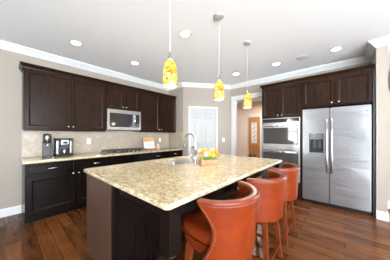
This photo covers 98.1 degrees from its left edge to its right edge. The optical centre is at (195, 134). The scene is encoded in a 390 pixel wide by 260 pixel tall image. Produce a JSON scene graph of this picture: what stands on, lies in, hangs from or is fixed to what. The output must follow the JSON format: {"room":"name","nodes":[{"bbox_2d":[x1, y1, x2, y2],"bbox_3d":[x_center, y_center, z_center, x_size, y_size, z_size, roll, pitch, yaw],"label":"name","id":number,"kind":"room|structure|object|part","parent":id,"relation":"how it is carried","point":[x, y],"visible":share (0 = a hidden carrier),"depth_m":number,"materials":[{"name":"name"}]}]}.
{"room":"kitchen","nodes":[
{"label":"kitchen","id":0,"kind":"room"},
{"bbox_2d":[0,49,168,212],"bbox_3d":[-2.829,-0.076,2.975,0.120,2.740,5.910,0,0,41],"label":"wall","id":1,"kind":"structure","parent":0,"point":[10,74],"depth_m":2.73,"materials":[{"name":"beige paint"}]},
{"bbox_2d":[0,205,20,217],"bbox_3d":[-3.813,1.229,1.761,0.014,0.130,2.785,0,0,41],"label":"baseboard","id":2,"kind":"structure","parent":1,"relation":"attached to","point":[14,210],"depth_m":2.71,"materials":[{"name":"white"}]},
{"bbox_2d":[18,61,105,131],"bbox_3d":[-2.368,-0.584,3.115,0.385,1.045,1.228,0,0,41],"label":"upper cabinet","id":3,"kind":"object","parent":1,"relation":"attached to","point":[52,99],"visible":1,"depth_m":2.92,"materials":[{"name":"brown wood"}]},
{"bbox_3d":[-2.437,-0.559,2.812,0.020,0.925,0.574,0,0,41],"label":"door","id":4,"kind":"part","parent":3,"relation":"part of","materials":[{"name":"brown wood"}]},
{"bbox_3d":[-2.373,-1.069,3.120,0.370,0.075,1.228,0,0,41],"label":"crown molding","id":5,"kind":"part","parent":3,"relation":"part of","materials":[{"name":"brown wood"}]},
{"bbox_3d":[-2.049,-0.559,3.251,0.020,0.925,0.574,0,0,41],"label":"door","id":6,"kind":"part","parent":3,"relation":"part of","materials":[{"name":"brown wood"}]},
{"bbox_2d":[22,130,182,157],"bbox_3d":[-1.624,0.147,3.772,0.630,0.466,3.120,0,0,41],"label":"wall","id":7,"kind":"structure","parent":1,"relation":"attached to","point":[32,141],"depth_m":3.68,"materials":[{"name":"tile"}]},
{"bbox_2d":[106,81,139,111],"bbox_3d":[-1.708,-0.814,3.860,0.384,0.585,0.758,0,0,41],"label":"upper cabinet","id":8,"kind":"object","parent":1,"relation":"attached to","point":[118,96],"visible":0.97,"depth_m":3.71,"materials":[{"name":"brown wood"}]},
{"bbox_3d":[-1.720,-0.789,3.623,0.020,0.465,0.359,0,0,41],"label":"door","id":9,"kind":"part","parent":8,"relation":"part of","materials":[{"name":"brown wood"}]},
{"bbox_3d":[-1.591,-1.069,3.756,0.040,0.075,0.758,0,0,41],"label":"crown molding","id":10,"kind":"part","parent":8,"relation":"part of","materials":[{"name":"brown wood"}]},
{"bbox_2d":[106,108,140,130],"bbox_3d":[-1.684,-0.315,3.839,0.448,0.442,0.754,0,0,41],"label":"microwave","id":11,"kind":"object","parent":8,"relation":"attached to","point":[116,120],"visible":0.98,"depth_m":3.70,"materials":[{"name":"silver metal"}]},
{"bbox_3d":[-1.363,-0.321,3.957,0.024,0.430,0.151,0,0,41],"label":"control panel","id":12,"kind":"part","parent":11,"relation":"part of","materials":[{"name":"silver metal"}]},
{"bbox_3d":[-1.474,-0.789,3.901,0.020,0.465,0.359,0,0,41],"label":"door","id":13,"kind":"part","parent":8,"relation":"part of","materials":[{"name":"brown wood"}]},
{"bbox_2d":[133,88,175,132],"bbox_3d":[-1.072,-0.584,4.579,0.384,1.045,1.158,0,0,41],"label":"upper cabinet","id":14,"kind":"object","parent":1,"relation":"attached to","point":[158,110],"visible":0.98,"depth_m":4.42,"materials":[{"name":"brown wood"}]},
{"bbox_3d":[-1.150,-0.559,4.267,0.020,0.925,0.559,0,0,41],"label":"door","id":15,"kind":"part","parent":14,"relation":"part of","materials":[{"name":"brown wood"}]},
{"bbox_3d":[-0.955,-1.069,4.475,0.040,0.075,1.158,0,0,41],"label":"crown molding","id":16,"kind":"part","parent":14,"relation":"part of","materials":[{"name":"brown wood"}]},
{"bbox_3d":[-0.772,-0.559,4.695,0.020,0.925,0.559,0,0,41],"label":"door","id":17,"kind":"part","parent":14,"relation":"part of","materials":[{"name":"brown wood"}]},
{"bbox_2d":[0,35,389,90],"bbox_3d":[-1.023,-1.394,3.304,8.408,0.105,3.507,0,0,-13],"label":"trim","id":18,"kind":"structure","parent":1,"relation":"attached to","point":[373,44],"depth_m":3.45,"materials":[{"name":"white wood"}]},
{"bbox_2d":[169,87,182,155],"bbox_3d":[-0.595,-0.076,5.025,0.750,2.740,0.120,0,0,41],"label":"wall","id":19,"kind":"structure","parent":0,"point":[178,92],"depth_m":4.83,"materials":[{"name":"beige paint"}]},
{"bbox_2d":[0,0,389,103],"bbox_3d":[1.686,-1.496,1.680,10.700,0.100,9.950,0,0,41],"label":"ceiling","id":20,"kind":"structure","parent":0,"point":[113,34],"depth_m":2.42,"materials":[{"name":"white paint"}]},
{"bbox_2d":[69,40,82,45],"bbox_3d":[-1.888,-1.442,2.666,0.184,0.008,0.184,0,0,41],"label":"recessed light","id":21,"kind":"object","parent":20,"relation":"in","point":[73,42],"visible":1,"depth_m":2.66,"materials":[{"name":"white"}]},
{"bbox_2d":[163,52,176,87],"bbox_3d":[-0.226,-0.936,1.488,0.132,1.020,0.132,0,0,41],"label":"pendant lamp","id":22,"kind":"object","parent":20,"relation":"hanging from","point":[169,70],"visible":1,"depth_m":1.44,"materials":[{"name":"yellow glass"}]},
{"bbox_2d":[179,30,190,37],"bbox_3d":[-0.155,-1.442,2.428,0.184,0.008,0.184,0,0,41],"label":"recessed light","id":23,"kind":"object","parent":20,"relation":"in","point":[184,33],"visible":1,"depth_m":2.42,"materials":[{"name":"white"}]},
{"bbox_2d":[214,12,224,100],"bbox_3d":[0.284,-0.936,2.065,0.132,1.020,0.132,0,0,41],"label":"pendant lamp","id":24,"kind":"object","parent":20,"relation":"hanging from","point":[219,87],"visible":1,"depth_m":2.02,"materials":[{"name":"yellow glass"}]},
{"bbox_3d":[0.284,-0.541,2.065,0.128,0.230,0.128,0,0,41],"label":"lamp shade","id":25,"kind":"part","parent":24,"relation":"part of","materials":[{"name":"yellow glass"}]},
{"bbox_2d":[243,41,251,107],"bbox_3d":[0.814,-0.936,2.671,0.132,1.020,0.132,0,0,41],"label":"pendant lamp","id":26,"kind":"object","parent":20,"relation":"hanging from","point":[247,103],"visible":1,"depth_m":2.63,"materials":[{"name":"yellow glass"}]},
{"bbox_3d":[0.814,-0.541,2.671,0.128,0.230,0.128,0,0,41],"label":"lamp shade","id":27,"kind":"part","parent":26,"relation":"part of","materials":[{"name":"yellow glass"}]},
{"bbox_2d":[271,62,280,65],"bbox_3d":[1.639,-1.442,3.458,0.184,0.008,0.184,0,0,41],"label":"recessed light","id":28,"kind":"object","parent":20,"relation":"in","point":[275,63],"visible":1,"depth_m":3.46,"materials":[{"name":"white"}]},
{"bbox_2d":[296,55,308,59],"bbox_3d":[1.999,-1.443,3.171,0.204,0.006,0.204,0,0,41],"label":"ceiling speaker","id":29,"kind":"object","parent":20,"relation":"attached to","point":[302,57],"visible":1,"depth_m":3.16,"materials":[{"name":"white"}]},
{"bbox_2d":[329,46,342,51],"bbox_3d":[2.364,-1.442,2.853,0.184,0.008,0.184,0,0,41],"label":"recessed light","id":30,"kind":"object","parent":20,"relation":"in","point":[337,48],"visible":1,"depth_m":2.85,"materials":[{"name":"white"}]},
{"bbox_2d":[0,175,389,259],"bbox_3d":[1.686,1.344,1.680,10.700,0.100,9.950,0,0,41],"label":"floor","id":31,"kind":"structure","parent":0,"point":[323,232],"depth_m":2.13,"materials":[{"name":"brown wood"}]},
{"bbox_2d":[22,160,75,223],"bbox_3d":[-2.446,0.857,2.824,0.651,0.874,0.608,0,0,41],"label":"base cabinet","id":32,"kind":"object","parent":31,"relation":"on","point":[48,188],"visible":0.98,"depth_m":2.61,"materials":[{"name":"black wood"}]},
{"bbox_3d":[-2.234,0.519,2.636,0.020,0.160,0.590,0,0,41],"label":"drawer","id":33,"kind":"part","parent":32,"relation":"part of","materials":[{"name":"black wood"}]},
{"bbox_3d":[-2.234,0.894,2.636,0.020,0.560,0.590,0,0,41],"label":"door","id":34,"kind":"part","parent":32,"relation":"part of","materials":[{"name":"black wood"}]},
{"bbox_2d":[20,147,182,163],"bbox_3d":[-1.626,0.399,3.751,0.636,0.038,3.136,0,0,41],"label":"countertop","id":35,"kind":"structure","parent":32,"relation":"on","point":[27,160],"depth_m":2.97,"materials":[{"name":"stone"}]},
{"bbox_2d":[42,134,51,157],"bbox_3d":[-2.543,0.181,2.887,0.275,0.397,0.114,0,0,41],"label":"pod coffee maker","id":36,"kind":"object","parent":35,"relation":"on","point":[47,138],"visible":1,"depth_m":2.84,"materials":[{"name":"grey plastic"}]},
{"bbox_2d":[54,138,73,156],"bbox_3d":[-2.354,0.222,3.016,0.218,0.315,0.252,0,0,41],"label":"drip coffee maker","id":37,"kind":"object","parent":35,"relation":"on","point":[63,147],"visible":0.99,"depth_m":2.96,"materials":[{"name":"black plastic"}]},
{"bbox_3d":[-2.396,0.216,2.929,0.130,0.263,0.066,0,0,41],"label":"tank","id":38,"kind":"part","parent":37,"relation":"part of","materials":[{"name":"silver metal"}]},
{"bbox_3d":[-2.364,0.264,3.025,0.050,0.166,0.110,0,0,41],"label":"plate","id":39,"kind":"part","parent":37,"relation":"part of","materials":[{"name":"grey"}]},
{"bbox_3d":[-2.272,0.216,3.068,0.130,0.263,0.066,0,0,41],"label":"tank","id":40,"kind":"part","parent":37,"relation":"part of","materials":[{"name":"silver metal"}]},
{"bbox_2d":[101,148,149,153],"bbox_3d":[-1.568,0.354,3.816,0.515,0.052,0.900,0,0,41],"label":"cooktop","id":41,"kind":"object","parent":35,"relation":"in","point":[126,150],"visible":0.98,"depth_m":3.72,"materials":[{"name":"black metal"}]},
{"bbox_3d":[-1.568,0.374,3.816,0.515,0.012,0.900,0,0,41],"label":"plate","id":42,"kind":"part","parent":41,"relation":"part of","materials":[{"name":"silver metal"}]},
{"bbox_2d":[143,138,154,149],"bbox_3d":[-1.210,0.231,4.368,0.280,0.296,0.180,0,0,-34],"label":"cookbook stand","id":43,"kind":"object","parent":35,"relation":"on","point":[148,142],"visible":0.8,"depth_m":4.34,"materials":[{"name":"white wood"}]},
{"bbox_3d":[-1.217,0.133,4.378,0.260,0.091,0.031,0,0,-34],"label":"photo panel","id":44,"kind":"part","parent":43,"relation":"part of","materials":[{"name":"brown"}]},
{"bbox_2d":[75,156,112,209],"bbox_3d":[-2.038,0.857,3.284,0.651,0.874,0.618,0,0,41],"label":"base cabinet","id":45,"kind":"object","parent":31,"relation":"on","point":[81,164],"visible":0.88,"depth_m":2.96,"materials":[{"name":"black wood"}]},
{"bbox_3d":[-1.827,0.894,3.097,0.020,0.560,0.600,0,0,41],"label":"door","id":46,"kind":"part","parent":45,"relation":"part of","materials":[{"name":"black wood"}]},
{"bbox_3d":[-1.827,0.519,3.097,0.020,0.160,0.600,0,0,41],"label":"drawer","id":47,"kind":"part","parent":45,"relation":"part of","materials":[{"name":"black wood"}]},
{"bbox_2d":[113,153,145,164],"bbox_3d":[-1.588,0.857,3.794,0.651,0.874,0.738,0,0,41],"label":"base cabinet","id":48,"kind":"object","parent":31,"relation":"on","point":[122,159],"visible":0.16,"depth_m":3.57,"materials":[{"name":"black wood"}]},
{"bbox_2d":[146,151,166,160],"bbox_3d":[-1.141,0.857,4.299,0.651,0.874,0.608,0,0,41],"label":"base cabinet","id":49,"kind":"object","parent":31,"relation":"on","point":[155,155],"visible":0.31,"depth_m":4.08,"materials":[{"name":"black wood"}]},
{"bbox_2d":[167,150,181,157],"bbox_3d":[-0.763,0.857,4.726,0.651,0.874,0.528,0,0,41],"label":"base cabinet","id":50,"kind":"object","parent":31,"relation":"on","point":[176,153],"visible":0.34,"depth_m":4.51,"materials":[{"name":"black wood"}]},
{"bbox_2d":[87,163,280,259],"bbox_3d":[0.039,0.854,2.215,1.425,0.879,2.172,0,0,41],"label":"kitchen island","id":51,"kind":"object","parent":31,"relation":"on","point":[121,225],"visible":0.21,"depth_m":1.54,"materials":[{"name":"brown wood"}]},
{"bbox_3d":[-0.957,0.854,1.667,0.659,0.879,0.020,0,0,41],"label":"panel","id":52,"kind":"part","parent":51,"relation":"part of","materials":[{"name":"brown wood"}]},
{"bbox_3d":[-0.695,0.854,1.439,0.032,0.879,0.036,0,0,41],"label":"corner trim","id":53,"kind":"part","parent":51,"relation":"part of","materials":[{"name":"brown wood"}]},
{"bbox_3d":[0.008,0.854,2.243,0.020,0.879,2.100,0,0,41],"label":"panel","id":54,"kind":"part","parent":51,"relation":"part of","materials":[{"name":"black wood"}]},
{"bbox_2d":[83,154,281,209],"bbox_3d":[0.032,0.397,2.225,1.470,0.034,2.225,0,0,41],"label":"island countertop","id":55,"kind":"structure","parent":51,"relation":"on","point":[164,186],"depth_m":1.54,"materials":[{"name":"stone"}]},
{"bbox_2d":[163,158,197,164],"bbox_3d":[-0.175,0.514,2.557,0.466,0.197,0.796,0,0,41],"label":"sink","id":56,"kind":"object","parent":55,"relation":"in","point":[182,161],"visible":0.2,"depth_m":2.66,"materials":[{"name":"silver metal"}]},
{"bbox_3d":[-0.304,0.514,2.411,0.466,0.197,0.406,0,0,41],"label":"bowl","id":57,"kind":"part","parent":56,"relation":"part of","materials":[{"name":"silver metal"}]},
{"bbox_3d":[-0.045,0.514,2.703,0.466,0.197,0.406,0,0,41],"label":"bowl","id":58,"kind":"part","parent":56,"relation":"part of","materials":[{"name":"silver metal"}]},
{"bbox_2d":[183,133,197,163],"bbox_3d":[-0.094,0.176,2.251,0.253,0.407,0.110,0,0,41],"label":"faucet","id":59,"kind":"object","parent":55,"relation":"on","point":[187,134],"visible":1,"depth_m":2.20,"materials":[{"name":"silver metal"}]},
{"bbox_3d":[-0.078,0.126,2.272,0.223,0.307,0.027,0,0,41],"label":"spout","id":60,"kind":"part","parent":59,"relation":"part of","materials":[{"name":"silver metal"}]},
{"bbox_2d":[198,148,219,165],"bbox_3d":[0.162,0.274,2.110,0.301,0.211,0.178,0,0,-25],"label":"flower planter","id":61,"kind":"object","parent":55,"relation":"on","point":[210,161],"visible":1,"depth_m":2.08,"materials":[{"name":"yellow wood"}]},
{"bbox_2d":[182,181,259,259],"bbox_3d":[0.172,0.844,1.266,0.575,0.900,0.585,0,0,41],"label":"bar stool","id":62,"kind":"object","parent":31,"relation":"on","point":[218,229],"visible":1,"depth_m":1.02,"materials":[{"name":"orange leather"}]},
{"bbox_3d":[-0.065,1.038,1.242,0.079,0.511,0.094,0,0,41],"label":"leg","id":63,"kind":"part","parent":62,"relation":"part of","materials":[{"name":"brown wood"}]},
{"bbox_3d":[0.148,0.748,1.286,0.476,0.072,0.412,0,0,41],"label":"seat rail","id":64,"kind":"part","parent":62,"relation":"part of","materials":[{"name":"orange leather"}]},
{"bbox_3d":[0.147,0.672,1.287,0.497,0.080,0.430,0,0,41],"label":"seat","id":65,"kind":"part","parent":62,"relation":"part of","materials":[{"name":"orange leather"}]},
{"bbox_3d":[0.300,0.599,1.153,0.233,0.366,0.583,0,0,41],"label":"nailhead trim","id":66,"kind":"part","parent":62,"relation":"part of","materials":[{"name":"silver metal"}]},
{"bbox_2d":[228,169,286,259],"bbox_3d":[0.622,0.844,1.760,0.575,0.900,0.585,0,0,41],"label":"bar stool","id":67,"kind":"object","parent":31,"relation":"on","point":[272,190],"visible":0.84,"depth_m":1.51,"materials":[{"name":"orange leather"}]},
{"bbox_3d":[0.597,0.672,1.781,0.497,0.080,0.430,0,0,41],"label":"seat","id":68,"kind":"part","parent":67,"relation":"part of","materials":[{"name":"orange leather"}]},
{"bbox_3d":[0.627,1.038,1.522,0.079,0.511,0.094,0,0,41],"label":"leg","id":69,"kind":"part","parent":67,"relation":"part of","materials":[{"name":"brown wood"}]},
{"bbox_3d":[0.738,0.591,1.657,0.258,0.395,0.585,0,0,41],"label":"backrest","id":70,"kind":"part","parent":67,"relation":"part of","materials":[{"name":"orange leather"}]},
{"bbox_3d":[0.858,1.038,1.783,0.079,0.511,0.094,0,0,41],"label":"leg","id":71,"kind":"part","parent":67,"relation":"part of","materials":[{"name":"brown wood"}]},
{"bbox_2d":[256,162,299,246],"bbox_3d":[1.052,0.844,2.246,0.575,0.900,0.585,0,0,41],"label":"bar stool","id":72,"kind":"object","parent":31,"relation":"on","point":[292,171],"visible":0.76,"depth_m":2.00,"materials":[{"name":"orange leather"}]},
{"bbox_3d":[1.169,0.591,2.143,0.258,0.395,0.585,0,0,41],"label":"backrest","id":73,"kind":"part","parent":72,"relation":"part of","materials":[{"name":"orange leather"}]},
{"bbox_3d":[1.058,1.038,2.009,0.079,0.511,0.094,0,0,41],"label":"leg","id":74,"kind":"part","parent":72,"relation":"part of","materials":[{"name":"brown wood"}]},
{"bbox_3d":[1.289,1.038,2.270,0.079,0.511,0.094,0,0,41],"label":"leg","id":75,"kind":"part","parent":72,"relation":"part of","materials":[{"name":"brown wood"}]},
{"bbox_2d":[260,78,300,200],"bbox_3d":[1.942,0.094,3.787,0.798,2.400,0.649,0,0,41],"label":"tall cabinet","id":76,"kind":"object","parent":31,"relation":"on","point":[282,99],"visible":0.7,"depth_m":3.52,"materials":[{"name":"brown wood"}]},
{"bbox_3d":[1.634,-0.696,3.684,0.358,0.650,0.020,0,0,41],"label":"door","id":77,"kind":"part","parent":76,"relation":"part of","materials":[{"name":"brown wood"}]},
{"bbox_3d":[1.946,-1.069,3.792,0.798,0.075,0.636,0,0,41],"label":"crown molding","id":78,"kind":"part","parent":76,"relation":"part of","materials":[{"name":"brown wood"}]},
{"bbox_2d":[262,117,299,182],"bbox_3d":[1.907,0.304,3.717,0.734,1.310,0.608,0,0,41],"label":"double oven","id":79,"kind":"object","parent":76,"relation":"in","point":[280,136],"visible":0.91,"depth_m":3.50,"materials":[{"name":"silver metal"}]},
{"bbox_3d":[1.727,0.349,3.513,0.690,0.025,0.063,0,0,41],"label":"handle","id":80,"kind":"part","parent":79,"relation":"part of","materials":[{"name":"silver metal"}]},
{"bbox_3d":[1.727,-0.186,3.513,0.690,0.025,0.063,0,0,41],"label":"handle","id":81,"kind":"part","parent":79,"relation":"part of","materials":[{"name":"silver metal"}]},
{"bbox_3d":[1.762,0.616,3.553,0.674,0.485,0.037,0,0,41],"label":"glass","id":82,"kind":"part","parent":79,"relation":"part of","materials":[{"name":"grey glass"}]},
{"bbox_3d":[1.762,0.024,3.553,0.674,0.340,0.037,0,0,41],"label":"glass","id":83,"kind":"part","parent":79,"relation":"part of","materials":[{"name":"grey glass"}]},
{"bbox_3d":[1.762,0.634,3.553,0.734,0.610,0.044,0,0,41],"label":"oven door","id":84,"kind":"part","parent":79,"relation":"part of","materials":[{"name":"silver metal"}]},
{"bbox_3d":[1.762,0.036,3.553,0.734,0.565,0.044,0,0,41],"label":"oven door","id":85,"kind":"part","parent":79,"relation":"part of","materials":[{"name":"silver metal"}]},
{"bbox_3d":[1.771,-0.301,3.563,0.734,0.100,0.020,0,0,41],"label":"control panel","id":86,"kind":"part","parent":79,"relation":"part of","materials":[{"name":"silver metal"}]},
{"bbox_3d":[1.764,-0.300,3.555,0.714,0.078,0.004,0,0,41],"label":"control glass","id":87,"kind":"part","parent":79,"relation":"part of","materials":[{"name":"grey"}]},
{"bbox_3d":[1.909,-0.696,3.441,0.352,0.650,0.020,0,0,41],"label":"door","id":88,"kind":"part","parent":76,"relation":"part of","materials":[{"name":"brown wood"}]},
{"bbox_2d":[303,104,370,214],"bbox_3d":[2.594,0.401,3.171,0.928,1.785,0.672,0,0,41],"label":"refrigerator","id":89,"kind":"object","parent":31,"relation":"on","point":[336,140],"visible":1,"depth_m":2.94,"materials":[{"name":"grey metal"}]},
{"bbox_3d":[2.247,0.372,3.173,0.406,1.707,0.070,0,0,41],"label":"freezer door","id":90,"kind":"part","parent":89,"relation":"part of","materials":[{"name":"silver metal"}]},
{"bbox_3d":[2.248,0.031,3.154,0.190,0.110,0.056,0,0,41],"label":"dispenser panel","id":91,"kind":"part","parent":89,"relation":"part of","materials":[{"name":"silver metal"}]},
{"bbox_3d":[2.328,0.196,3.006,0.024,0.956,0.072,0,0,41],"label":"handle","id":92,"kind":"part","parent":89,"relation":"part of","materials":[{"name":"silver metal"}]},
{"bbox_3d":[2.381,0.196,2.959,0.024,0.956,0.072,0,0,41],"label":"handle","id":93,"kind":"part","parent":89,"relation":"part of","materials":[{"name":"silver metal"}]},
{"bbox_3d":[2.597,0.372,2.863,0.514,1.707,0.070,0,0,41],"label":"door","id":94,"kind":"part","parent":89,"relation":"part of","materials":[{"name":"silver metal"}]},
{"bbox_2d":[300,63,375,216],"bbox_3d":[2.618,0.094,3.190,1.006,2.400,0.649,0,0,41],"label":"tall cabinet","id":95,"kind":"object","parent":31,"relation":"on","point":[355,86],"visible":0.96,"depth_m":2.90,"materials":[{"name":"black wood"}]},
{"bbox_3d":[2.257,-0.776,3.133,0.480,0.490,0.020,0,0,41],"label":"door","id":96,"kind":"part","parent":95,"relation":"part of","materials":[{"name":"brown wood"}]},
{"bbox_3d":[2.424,-1.069,2.972,1.005,0.075,0.040,0,0,41],"label":"crown molding","id":97,"kind":"part","parent":95,"relation":"part of","materials":[{"name":"brown wood"}]},
{"bbox_3d":[2.615,-0.776,2.816,0.453,0.490,0.020,0,0,41],"label":"door","id":98,"kind":"part","parent":95,"relation":"part of","materials":[{"name":"brown wood"}]},
{"bbox_3d":[2.798,0.131,2.653,0.025,2.325,0.006,0,0,41],"label":"panel","id":99,"kind":"part","parent":95,"relation":"part of","materials":[{"name":"black"}]},
{"bbox_2d":[183,87,230,155],"bbox_3d":[0.340,-0.076,4.920,1.434,2.740,0.100,0,0,-11],"label":"wall","id":100,"kind":"structure","parent":0,"point":[192,96],"depth_m":4.90,"materials":[{"name":"beige paint"}]},
{"bbox_2d":[188,106,217,154],"bbox_3d":[0.214,0.245,4.839,0.857,2.097,0.110,0,0,-11],"label":"door","id":101,"kind":"structure","parent":100,"relation":"in","point":[202,121],"depth_m":4.85,"materials":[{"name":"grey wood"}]},
{"bbox_2d":[237,101,261,156],"bbox_3d":[2.776,-0.076,7.290,4.900,2.740,0.100,0,0,41],"label":"wall","id":102,"kind":"structure","parent":0,"point":[242,120],"depth_m":7.71,"materials":[{"name":"beige paint"}]},
{"bbox_2d":[247,114,259,117],"bbox_3d":[2.534,-0.841,7.417,0.570,0.130,0.030,0,0,41],"label":"trim","id":103,"kind":"structure","parent":102,"relation":"attached to","point":[248,115],"depth_m":7.41,"materials":[{"name":"white"}]},
{"bbox_2d":[249,117,259,157],"bbox_3d":[2.574,0.264,7.401,0.470,2.060,0.138,0,0,41],"label":"door","id":104,"kind":"structure","parent":102,"relation":"in","point":[254,122],"depth_m":7.35,"materials":[{"name":"brown wood"}]},
{"bbox_2d":[251,122,256,142],"bbox_3d":[2.543,-0.086,7.366,0.250,0.900,0.015,0,0,41],"label":"glass light","id":105,"kind":"object","parent":104,"relation":"attached to","point":[253,124],"depth_m":7.36,"materials":[{"name":"white"}]},
{"bbox_2d":[260,113,261,157],"bbox_3d":[2.797,0.194,7.185,0.130,2.200,0.030,0,0,41],"label":"trim","id":106,"kind":"structure","parent":102,"relation":"attached to","point":[260,113],"depth_m":7.19,"materials":[{"name":"white"}]},
{"bbox_2d":[231,52,389,200],"bbox_3d":[2.261,-0.076,4.021,3.180,2.740,0.120,0,0,41],"label":"wall","id":107,"kind":"structure","parent":0,"point":[253,88],"depth_m":3.42,"materials":[{"name":"beige paint"}]},
{"bbox_2d":[231,92,261,155],"bbox_3d":[1.496,0.086,4.689,1.090,2.415,0.163,0,0,41],"label":"trim","id":108,"kind":"structure","parent":107,"relation":"attached to","point":[234,99],"depth_m":4.94,"materials":[{"name":"white wood"}]},
{"bbox_2d":[371,45,387,216],"bbox_3d":[3.043,-0.076,2.815,0.120,2.740,0.650,0,0,41],"label":"wall","id":109,"kind":"structure","parent":0,"point":[380,57],"depth_m":2.57,"materials":[{"name":"beige paint"}]},
{"bbox_2d":[376,210,388,221],"bbox_3d":[3.045,1.229,2.805,0.133,0.130,0.664,0,0,41],"label":"baseboard","id":110,"kind":"structure","parent":109,"relation":"attached to","point":[380,215],"depth_m":2.56,"materials":[{"name":"white"}]}
]}

